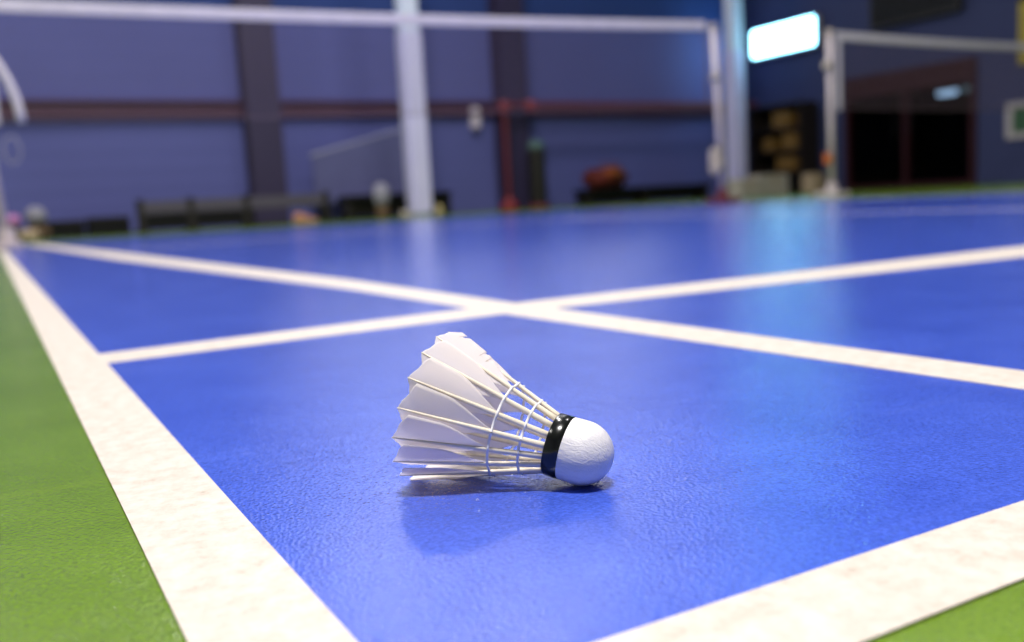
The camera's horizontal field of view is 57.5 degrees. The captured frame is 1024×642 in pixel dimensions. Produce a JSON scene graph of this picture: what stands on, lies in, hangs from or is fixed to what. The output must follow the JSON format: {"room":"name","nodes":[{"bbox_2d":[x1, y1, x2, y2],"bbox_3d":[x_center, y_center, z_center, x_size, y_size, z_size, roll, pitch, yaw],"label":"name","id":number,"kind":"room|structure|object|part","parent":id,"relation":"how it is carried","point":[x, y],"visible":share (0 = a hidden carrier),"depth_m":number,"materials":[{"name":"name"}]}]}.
{"room":"sports hall","nodes":[
{"label":"sports hall","id":0,"kind":"room"},
{"bbox_2d":[231,0,290,225],"bbox_3d":[-3.808,-5.153,13.466,0.500,7.500,0.340,-7,8,-29],"label":"wall column","id":1,"kind":"structure","parent":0,"point":[263,137],"depth_m":13.60,"materials":[{"name":"purple metal"}]},
{"bbox_2d":[0,0,726,237],"bbox_3d":[-5.191,-5.016,13.006,22.400,7.500,0.215,-7,8,-29],"label":"wall","id":2,"kind":"structure","parent":0,"point":[70,170],"depth_m":14.34,"materials":[{"name":"blue paint"}]},
{"bbox_2d":[0,99,746,117],"bbox_3d":[-5.090,-2.977,13.081,22.200,0.230,0.120,-7,8,-29],"label":"beam","id":3,"kind":"structure","parent":2,"relation":"attached to","point":[292,107],"depth_m":13.98,"materials":[{"name":"red metal"}]},
{"bbox_2d":[469,107,480,132],"bbox_3d":[-0.617,-3.355,15.549,0.160,0.420,0.120,-7,8,-29],"label":"wall box","id":4,"kind":"object","parent":2,"relation":"attached to","point":[475,125],"visible":0.93,"depth_m":15.51,"materials":[{"name":"white plastic"}]},
{"bbox_2d":[395,0,432,216],"bbox_3d":[-1.562,-5.258,13.299,0.300,7.500,0.300,-7,8,-29],"label":"pillar","id":5,"kind":"structure","parent":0,"point":[414,127],"depth_m":13.48,"materials":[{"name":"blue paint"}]},
{"bbox_2d":[487,0,529,210],"bbox_3d":[-0.139,-5.614,15.476,0.500,7.500,0.340,-7,8,-29],"label":"wall column","id":6,"kind":"structure","parent":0,"point":[518,122],"depth_m":15.63,"materials":[{"name":"purple metal"}]},
{"bbox_2d":[0,182,1023,641],"bbox_3d":[0.580,-0.238,3.359,22.600,0.201,23.400,-7,8,-29],"label":"floor","id":7,"kind":"structure","parent":0,"point":[733,471],"depth_m":0.50,"materials":[{"name":"blue plastic"}]},
{"bbox_2d":[0,183,23,250],"bbox_3d":[-3.319,-1.268,5.909,0.226,1.640,0.320,-7,8,-29],"label":"net post","id":8,"kind":"object","parent":7,"relation":"on","point":[8,241],"visible":1,"depth_m":5.96,"materials":[{"name":"metal"}]},
{"bbox_2d":[7,214,21,240],"bbox_3d":[-5.941,-1.112,11.125,0.180,0.320,0.180,-7,8,-29],"label":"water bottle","id":9,"kind":"object","parent":7,"relation":"on","point":[14,221],"visible":0.62,"depth_m":11.07,"materials":[{"name":"pink plastic"}]},
{"bbox_2d":[18,229,39,240],"bbox_3d":[-5.644,-1.005,10.899,0.240,0.130,0.240,-7,8,-29],"label":"bag","id":10,"kind":"object","parent":7,"relation":"on","point":[29,234],"visible":1,"depth_m":10.81,"materials":[{"name":"beige fabric"}]},
{"bbox_2d":[24,206,50,239],"bbox_3d":[-5.726,-1.179,11.239,0.280,0.400,0.240,-7,8,-29],"label":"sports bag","id":11,"kind":"object","parent":7,"relation":"on","point":[36,217],"visible":0.85,"depth_m":11.16,"materials":[{"name":"grey fabric"}]},
{"bbox_2d":[25,206,46,223],"bbox_3d":[-5.731,-1.268,11.228,0.240,0.220,0.240,-7,8,-29],"label":"towel","id":12,"kind":"object","parent":11,"relation":"on","point":[33,215],"depth_m":11.15,"materials":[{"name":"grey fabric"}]},
{"bbox_3d":[-5.678,-1.189,11.150,0.203,0.104,0.024,-7,8,-29],"label":"handle","id":13,"kind":"part","parent":11,"relation":"part of","materials":[{"name":"grey fabric"}]},
{"bbox_2d":[45,219,85,238],"bbox_3d":[-5.894,-1.212,12.292,0.480,0.220,0.420,-7,8,-29],"label":"bench","id":14,"kind":"object","parent":7,"relation":"on","point":[66,228],"visible":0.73,"depth_m":12.12,"materials":[{"name":"black"}]},
{"bbox_3d":[-5.899,-1.299,12.281,0.480,0.045,0.420,-7,8,-29],"label":"lid","id":15,"kind":"part","parent":14,"relation":"part of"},
{"bbox_2d":[84,216,130,235],"bbox_3d":[-5.432,-1.280,12.544,0.540,0.240,0.420,-7,8,-29],"label":"storage box","id":16,"kind":"object","parent":7,"relation":"on","point":[95,226],"visible":0.98,"depth_m":12.37,"materials":[{"name":"black plastic"}]},
{"bbox_3d":[-5.438,-1.377,12.532,0.540,0.045,0.420,-7,8,-29],"label":"lid","id":17,"kind":"part","parent":16,"relation":"part of","materials":[{"name":"plastic"}]},
{"bbox_2d":[135,191,335,232],"bbox_3d":[-3.782,-1.515,12.870,2.640,0.440,0.400,-7,8,-29],"label":"bench","id":18,"kind":"object","parent":7,"relation":"on","point":[191,213],"visible":0.99,"depth_m":12.69,"materials":[{"name":"grey metal"}]},
{"bbox_3d":[-4.216,-1.377,12.647,1.440,0.210,0.030,-7,8,-29],"label":"panel","id":19,"kind":"part","parent":18,"relation":"part of","materials":[{"name":"black"}]},
{"bbox_3d":[-3.779,-1.621,12.862,2.580,0.170,0.060,-7,8,-29],"label":"rail","id":20,"kind":"part","parent":18,"relation":"part of","materials":[{"name":"grey metal"}]},
{"bbox_2d":[293,213,318,223],"bbox_3d":[-2.840,-1.417,12.832,0.351,0.150,0.115,-7,8,-29],"label":"shoe","id":21,"kind":"object","parent":7,"relation":"on","point":[298,218],"visible":0.98,"depth_m":12.77,"materials":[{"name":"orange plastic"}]},
{"bbox_2d":[310,128,405,220],"bbox_3d":[-2.291,-2.247,14.211,1.570,1.386,0.400,-7,8,-29],"label":"panel","id":22,"kind":"object","parent":7,"relation":"on","point":[353,168],"visible":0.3,"depth_m":14.18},
{"bbox_3d":[-2.318,-2.721,14.151,1.570,0.427,0.043,-7,8,-29],"label":"rail","id":23,"kind":"part","parent":22,"relation":"part of","materials":[{"name":"white metal"}]},
{"bbox_2d":[373,183,388,218],"bbox_3d":[-1.895,-1.749,13.560,0.240,0.520,0.240,-7,8,-29],"label":"flask","id":24,"kind":"object","parent":7,"relation":"on","point":[380,191],"visible":0.98,"depth_m":13.48,"materials":[{"name":"white plastic"}]},
{"bbox_2d":[337,191,451,220],"bbox_3d":[-1.768,-1.757,14.205,1.720,0.360,0.400,-7,8,-29],"label":"bench","id":25,"kind":"object","parent":7,"relation":"on","point":[352,206],"visible":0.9,"depth_m":13.99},
{"bbox_3d":[-2.463,-1.630,13.828,0.080,0.280,0.380,-7,8,-29],"label":"leg","id":26,"kind":"part","parent":25,"relation":"part of","materials":[{"name":"black metal"}]},
{"bbox_3d":[-1.776,-1.896,14.188,1.720,0.080,0.400,-7,8,-29],"label":"seat","id":27,"kind":"part","parent":25,"relation":"part of","materials":[{"name":"black"}]},
{"bbox_3d":[-1.767,-1.742,14.207,1.600,0.230,0.040,-7,8,-29],"label":"panel","id":28,"kind":"part","parent":25,"relation":"part of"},
{"bbox_3d":[-1.068,-1.806,14.592,0.080,0.280,0.380,-7,8,-29],"label":"leg","id":29,"kind":"part","parent":25,"relation":"part of","materials":[{"name":"black metal"}]},
{"bbox_2d":[400,210,414,217],"bbox_3d":[-1.495,-1.535,13.344,0.080,0.104,0.244,4,10,44],"label":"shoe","id":30,"kind":"object","parent":7,"relation":"on","point":[403,214],"visible":0.99,"depth_m":13.28,"materials":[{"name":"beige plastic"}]},
{"bbox_2d":[434,204,442,214],"bbox_3d":[-1.097,-1.660,13.926,0.125,0.162,0.381,-4,7,-7],"label":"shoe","id":31,"kind":"object","parent":7,"relation":"on","point":[439,211],"visible":0.98,"depth_m":13.76,"materials":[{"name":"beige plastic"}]},
{"bbox_2d":[392,332,613,485],"bbox_3d":[-0.009,0.038,0.388,0.092,0.065,0.065,2,9,38],"label":"shuttlecock","id":32,"kind":"object","parent":7,"relation":"on","point":[454,423],"visible":1,"depth_m":0.38,"materials":[{"name":"white plastic"}]},
{"bbox_2d":[527,140,549,208],"bbox_3d":[0.416,-2.411,15.366,0.380,1.120,0.380,-7,8,-29],"label":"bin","id":33,"kind":"object","parent":7,"relation":"on","point":[536,158],"visible":0.94,"depth_m":15.25,"materials":[{"name":"plastic"}]},
{"bbox_3d":[0.389,-2.897,15.305,0.290,0.140,0.290,-7,8,-29],"label":"lid","id":34,"kind":"part","parent":33,"relation":"part of","materials":[{"name":"plastic"}]},
{"bbox_2d":[496,100,757,210],"bbox_3d":[2.243,-3.006,16.585,5.660,1.790,0.320,-7,8,-29],"label":"pipe","id":35,"kind":"object","parent":7,"relation":"on","point":[509,203],"visible":0.8,"depth_m":15.48,"materials":[{"name":"grey metal"}]},
{"bbox_2d":[573,183,710,205],"bbox_3d":[2.348,-2.249,16.578,2.750,0.280,0.400,-7,8,-29],"label":"bench","id":36,"kind":"object","parent":7,"relation":"on","point":[585,197],"visible":0.97,"depth_m":16.41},
{"bbox_3d":[1.239,-2.070,15.974,0.100,0.200,0.380,-7,8,-29],"label":"leg","id":37,"kind":"part","parent":36,"relation":"part of","materials":[{"name":"black metal"}]},
{"bbox_2d":[582,162,627,188],"bbox_3d":[1.612,-2.504,16.072,0.880,0.434,0.320,-7,8,-29],"label":"duffel bag","id":38,"kind":"object","parent":36,"relation":"on","point":[607,176],"visible":0.98,"depth_m":15.95,"materials":[{"name":"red fabric"}]},
{"bbox_3d":[1.667,-2.640,15.941,0.428,0.139,0.030,-7,8,-29],"label":"handle","id":39,"kind":"part","parent":38,"relation":"part of","materials":[{"name":"fabric"}]},
{"bbox_3d":[2.285,-2.201,16.547,0.100,0.200,0.380,-7,8,-29],"label":"leg","id":40,"kind":"part","parent":36,"relation":"part of","materials":[{"name":"black metal"}]},
{"bbox_3d":[2.343,-2.348,16.565,2.750,0.080,0.400,-7,8,-29],"label":"seat","id":41,"kind":"part","parent":36,"relation":"part of","materials":[{"name":"black"}]},
{"bbox_3d":[2.350,-2.224,16.581,2.550,0.170,0.030,-7,8,-29],"label":"panel","id":42,"kind":"part","parent":36,"relation":"part of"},
{"bbox_3d":[3.462,-2.349,17.192,0.100,0.200,0.380,-7,8,-29],"label":"leg","id":43,"kind":"part","parent":36,"relation":"part of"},
{"bbox_2d":[705,23,740,203],"bbox_3d":[1.944,-1.944,8.791,0.240,1.670,0.320,-7,8,-29],"label":"net post","id":44,"kind":"object","parent":7,"relation":"on","point":[716,155],"visible":1,"depth_m":8.77,"materials":[{"name":"metal"}]},
{"bbox_2d":[0,0,708,163],"bbox_3d":[-0.717,-1.883,7.275,5.941,1.145,0.073,-7,8,-29],"label":"net","id":45,"kind":"object","parent":44,"relation":"attached to","point":[23,6],"visible":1,"depth_m":6.96,"materials":[{"name":"grey fabric"}]},
{"bbox_3d":[-0.726,-1.644,7.325,5.870,0.118,0.008,-7,8,-29],"label":"cord","id":46,"kind":"part","parent":45,"relation":"part of","materials":[{"name":"fabric"}]},
{"bbox_3d":[1.907,-2.284,8.738,0.090,0.080,0.088,-7,8,-29],"label":"knob","id":47,"kind":"part","parent":44,"relation":"part of","materials":[{"name":"beige plastic"}]},
{"bbox_2d":[727,178,760,197],"bbox_3d":[3.980,-2.279,15.991,0.472,0.304,0.344,-7,8,-29],"label":"carton","id":48,"kind":"object","parent":7,"relation":"on","point":[736,187],"visible":0.9,"depth_m":15.85,"materials":[{"name":"beige cardboard"}]},
{"bbox_2d":[747,174,788,195],"bbox_3d":[4.477,-2.379,16.317,0.672,0.364,0.344,-7,8,-29],"label":"carton","id":49,"kind":"object","parent":7,"relation":"on","point":[771,184],"visible":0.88,"depth_m":16.16,"materials":[{"name":"beige cardboard"}]},
{"bbox_2d":[749,101,818,193],"bbox_3d":[4.992,-3.150,17.167,0.440,1.620,1.280,-7,8,-29],"label":"display shelf","id":50,"kind":"object","parent":7,"relation":"on","point":[760,119],"visible":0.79,"depth_m":17.20,"materials":[{"name":"brown wood"}]},
{"bbox_3d":[4.690,-3.201,17.706,0.440,1.620,0.040,-7,8,-29],"label":"panel","id":51,"kind":"part","parent":50,"relation":"part of","materials":[{"name":"brown wood"}]},
{"bbox_2d":[763,138,782,151],"bbox_3d":[4.862,-3.273,17.335,0.290,0.244,0.260,-7,8,-29],"label":"carton","id":52,"kind":"object","parent":50,"relation":"on","point":[769,144],"visible":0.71,"depth_m":17.23,"materials":[{"name":"brown cardboard"}]},
{"bbox_3d":[4.939,-3.931,17.064,0.420,0.030,1.200,-7,8,-29],"label":"shelf","id":53,"kind":"part","parent":50,"relation":"part of","materials":[{"name":"brown wood"}]},
{"bbox_3d":[4.963,-3.515,17.116,0.420,0.030,1.200,-7,8,-29],"label":"shelf","id":54,"kind":"part","parent":50,"relation":"part of","materials":[{"name":"brown wood"}]},
{"bbox_3d":[4.985,-3.119,17.166,0.420,0.030,1.200,-7,8,-29],"label":"shelf","id":55,"kind":"part","parent":50,"relation":"part of","materials":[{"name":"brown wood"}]},
{"bbox_3d":[5.006,-2.742,17.214,0.420,0.030,1.200,-7,8,-29],"label":"shelf","id":56,"kind":"part","parent":50,"relation":"part of","materials":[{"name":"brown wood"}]},
{"bbox_3d":[5.175,-3.173,17.268,0.020,1.620,1.200,-7,8,-29],"label":"panel","id":57,"kind":"part","parent":50,"relation":"part of","materials":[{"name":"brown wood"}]},
{"bbox_2d":[773,111,798,128],"bbox_3d":[4.994,-3.663,17.005,0.290,0.284,0.400,-7,8,-29],"label":"carton","id":58,"kind":"object","parent":50,"relation":"on","point":[788,118],"visible":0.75,"depth_m":16.86,"materials":[{"name":"brown cardboard"}]},
{"bbox_2d":[777,156,799,171],"bbox_3d":[5.087,-2.872,17.017,0.290,0.264,0.440,-7,8,-29],"label":"carton","id":59,"kind":"object","parent":50,"relation":"on","point":[786,163],"visible":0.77,"depth_m":16.89,"materials":[{"name":"brown cardboard"}]},
{"bbox_2d":[782,132,798,149],"bbox_3d":[5.113,-3.260,16.880,0.290,0.304,0.340,-7,8,-29],"label":"carton","id":60,"kind":"object","parent":50,"relation":"on","point":[790,140],"visible":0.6,"depth_m":16.78,"materials":[{"name":"brown cardboard"}]},
{"bbox_3d":[5.294,-3.099,16.628,0.440,1.620,0.040,-7,8,-29],"label":"panel","id":61,"kind":"part","parent":50,"relation":"part of","materials":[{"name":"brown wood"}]},
{"bbox_2d":[802,173,824,192],"bbox_3d":[5.323,-2.437,16.475,0.272,0.344,0.304,-7,8,-29],"label":"carton","id":62,"kind":"object","parent":7,"relation":"on","point":[811,182],"visible":0.94,"depth_m":16.37,"materials":[{"name":"beige cardboard"}]},
{"bbox_2d":[815,29,849,196],"bbox_3d":[3.249,-2.113,9.505,0.185,1.680,0.320,-7,8,-29],"label":"net post","id":63,"kind":"object","parent":7,"relation":"on","point":[829,158],"visible":1,"depth_m":9.49,"materials":[{"name":"metal"}]},
{"bbox_3d":[3.181,-2.584,9.422,0.090,0.080,0.088,-7,8,-29],"label":"knob","id":64,"kind":"part","parent":63,"relation":"part of","materials":[{"name":"beige plastic"}]},
{"bbox_2d":[833,32,1023,109],"bbox_3d":[5.442,-2.817,10.666,5.002,0.802,0.018,-7,8,-29],"label":"net","id":65,"kind":"object","parent":63,"relation":"attached to","point":[840,36],"visible":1,"depth_m":10.11,"materials":[{"name":"fabric"}]},
{"bbox_3d":[5.493,-2.446,10.730,4.910,0.046,0.008,-7,8,-29],"label":"cord","id":66,"kind":"part","parent":65,"relation":"part of","materials":[{"name":"fabric"}]},
{"bbox_2d":[724,0,746,180],"bbox_3d":[3.991,-6.029,16.910,0.290,7.500,0.290,-7,8,-29],"label":"pillar","id":67,"kind":"structure","parent":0,"point":[734,72],"depth_m":17.03,"materials":[{"name":"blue paint"}]},
{"bbox_2d":[741,0,1023,191],"bbox_3d":[10.128,-5.278,8.226,0.200,7.500,23.000,-7,8,-29],"label":"wall","id":68,"kind":"structure","parent":0,"point":[800,75],"depth_m":15.65,"materials":[{"name":"blue paint"}]},
{"bbox_2d":[752,14,820,59],"bbox_3d":[5.019,-5.206,17.171,0.155,0.540,1.600,-7,8,-29],"label":"lit sign","id":69,"kind":"object","parent":68,"relation":"attached to","point":[803,33],"visible":1,"depth_m":17.03,"materials":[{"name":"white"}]},
{"bbox_2d":[843,56,977,190],"bbox_3d":[6.443,-3.139,15.232,0.202,1.920,2.500,-7,8,-29],"label":"door","id":70,"kind":"structure","parent":68,"relation":"in","point":[884,149],"depth_m":15.15,"materials":[{"name":"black glass"}]},
{"bbox_3d":[6.190,-3.053,15.789,0.010,1.480,1.100,-7,8,-29],"label":"glass pane","id":71,"kind":"part","parent":70,"relation":"part of","materials":[{"name":"black glass"}]},
{"bbox_3d":[6.302,-3.182,15.322,0.052,0.323,0.024,-7,8,-29],"label":"handle","id":72,"kind":"part","parent":70,"relation":"part of","materials":[{"name":"black metal"}]},
{"bbox_3d":[6.439,-3.159,15.078,0.052,0.323,0.024,-7,8,-29],"label":"handle","id":73,"kind":"part","parent":70,"relation":"part of","materials":[{"name":"black metal"}]},
{"bbox_3d":[6.769,-2.955,14.754,0.010,1.480,1.120,-7,8,-29],"label":"glass pane","id":74,"kind":"part","parent":70,"relation":"part of","materials":[{"name":"black glass"}]},
{"bbox_2d":[869,0,964,29],"bbox_3d":[6.379,-5.071,14.772,0.130,0.590,1.640,-7,8,-29],"label":"sign board","id":75,"kind":"object","parent":68,"relation":"attached to","point":[883,13],"visible":1,"depth_m":14.88,"materials":[{"name":"black"}]},
{"bbox_2d":[1006,101,1023,138],"bbox_3d":[7.418,-2.910,13.465,0.040,0.520,0.600,-7,8,-29],"label":"notice","id":76,"kind":"object","parent":68,"relation":"attached to","point":[1014,119],"visible":0.85,"depth_m":13.60,"materials":[{"name":"white paper"}]},
{"bbox_3d":[7.426,-2.911,13.470,0.020,0.360,0.400,-7,8,-29],"label":"panel","id":77,"kind":"part","parent":76,"relation":"part of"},
{"bbox_2d":[1016,0,1023,64],"bbox_3d":[7.485,-4.117,13.044,0.060,0.930,0.880,-7,8,-29],"label":"board","id":78,"kind":"object","parent":68,"relation":"attached to","point":[1021,2],"visible":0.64,"depth_m":13.35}
]}

